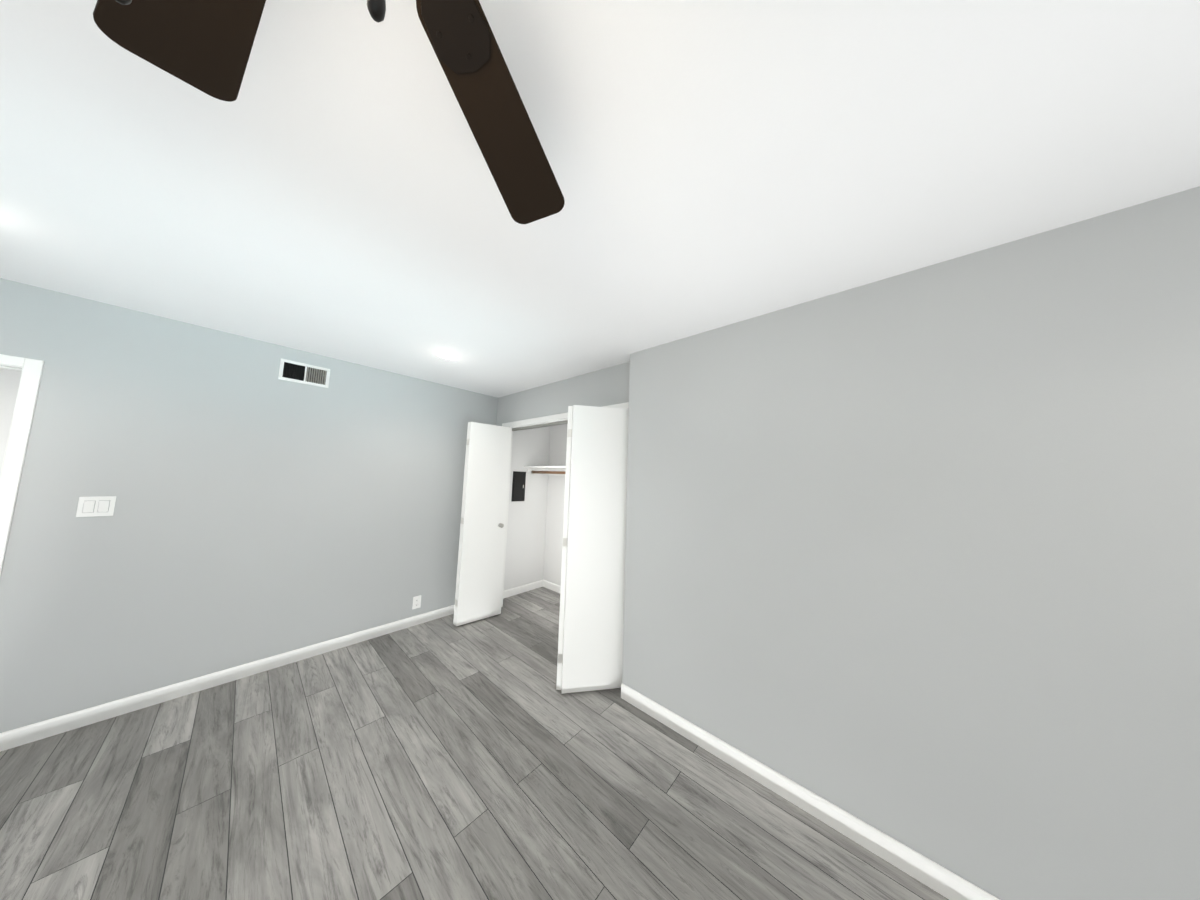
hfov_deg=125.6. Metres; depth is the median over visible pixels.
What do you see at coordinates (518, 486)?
breaker panel
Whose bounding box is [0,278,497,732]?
wall
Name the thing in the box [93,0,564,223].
ceiling fan
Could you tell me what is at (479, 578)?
closet door
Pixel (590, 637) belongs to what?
closet door
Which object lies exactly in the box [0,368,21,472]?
wall
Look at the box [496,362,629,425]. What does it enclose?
wall
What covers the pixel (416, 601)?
electrical outlet plate
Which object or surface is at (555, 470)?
shelf
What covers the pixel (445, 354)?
recessed light
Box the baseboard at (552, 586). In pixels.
[543,580,560,592]
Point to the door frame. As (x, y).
(20, 428)
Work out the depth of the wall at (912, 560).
1.18 m
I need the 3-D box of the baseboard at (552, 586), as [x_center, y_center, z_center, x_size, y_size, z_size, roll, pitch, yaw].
[0.083,1.775,3.459,2.266,0.088,0.014,-3,-7,41]
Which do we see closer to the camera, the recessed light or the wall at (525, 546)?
the recessed light
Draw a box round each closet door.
[453,422,511,625]
[556,405,628,693]
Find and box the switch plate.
[76,496,115,516]
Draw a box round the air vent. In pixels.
[278,358,329,387]
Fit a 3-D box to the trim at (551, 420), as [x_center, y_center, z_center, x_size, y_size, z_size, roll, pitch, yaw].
[-0.432,0.701,2.973,1.926,2.102,0.114,-3,-7,41]
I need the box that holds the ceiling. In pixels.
[0,0,1199,397]
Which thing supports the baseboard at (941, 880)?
attached to the wall at (912, 560)
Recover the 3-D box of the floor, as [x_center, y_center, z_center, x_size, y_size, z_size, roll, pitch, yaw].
[-0.558,1.582,0.851,6.680,0.050,5.040,-3,-7,41]
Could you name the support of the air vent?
in the wall at (262, 510)
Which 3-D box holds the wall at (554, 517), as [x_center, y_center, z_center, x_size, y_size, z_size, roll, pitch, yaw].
[0.159,0.611,3.623,2.280,2.440,0.120,-3,-7,41]
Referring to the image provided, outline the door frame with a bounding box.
[0,354,43,575]
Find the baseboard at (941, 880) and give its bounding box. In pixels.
[621,683,999,899]
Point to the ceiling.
(324, 184)
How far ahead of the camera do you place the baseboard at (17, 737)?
2.01 m
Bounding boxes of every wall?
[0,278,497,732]
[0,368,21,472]
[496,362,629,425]
[503,426,550,598]
[543,424,566,585]
[622,186,1199,899]
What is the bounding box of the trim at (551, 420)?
[501,402,628,606]
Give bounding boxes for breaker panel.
[511,471,525,500]
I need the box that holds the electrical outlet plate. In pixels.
[412,595,420,609]
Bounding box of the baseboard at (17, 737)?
[0,605,454,751]
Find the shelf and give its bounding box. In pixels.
[524,466,565,475]
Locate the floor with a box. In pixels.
[0,587,948,899]
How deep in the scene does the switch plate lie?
1.80 m
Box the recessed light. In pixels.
[435,350,457,358]

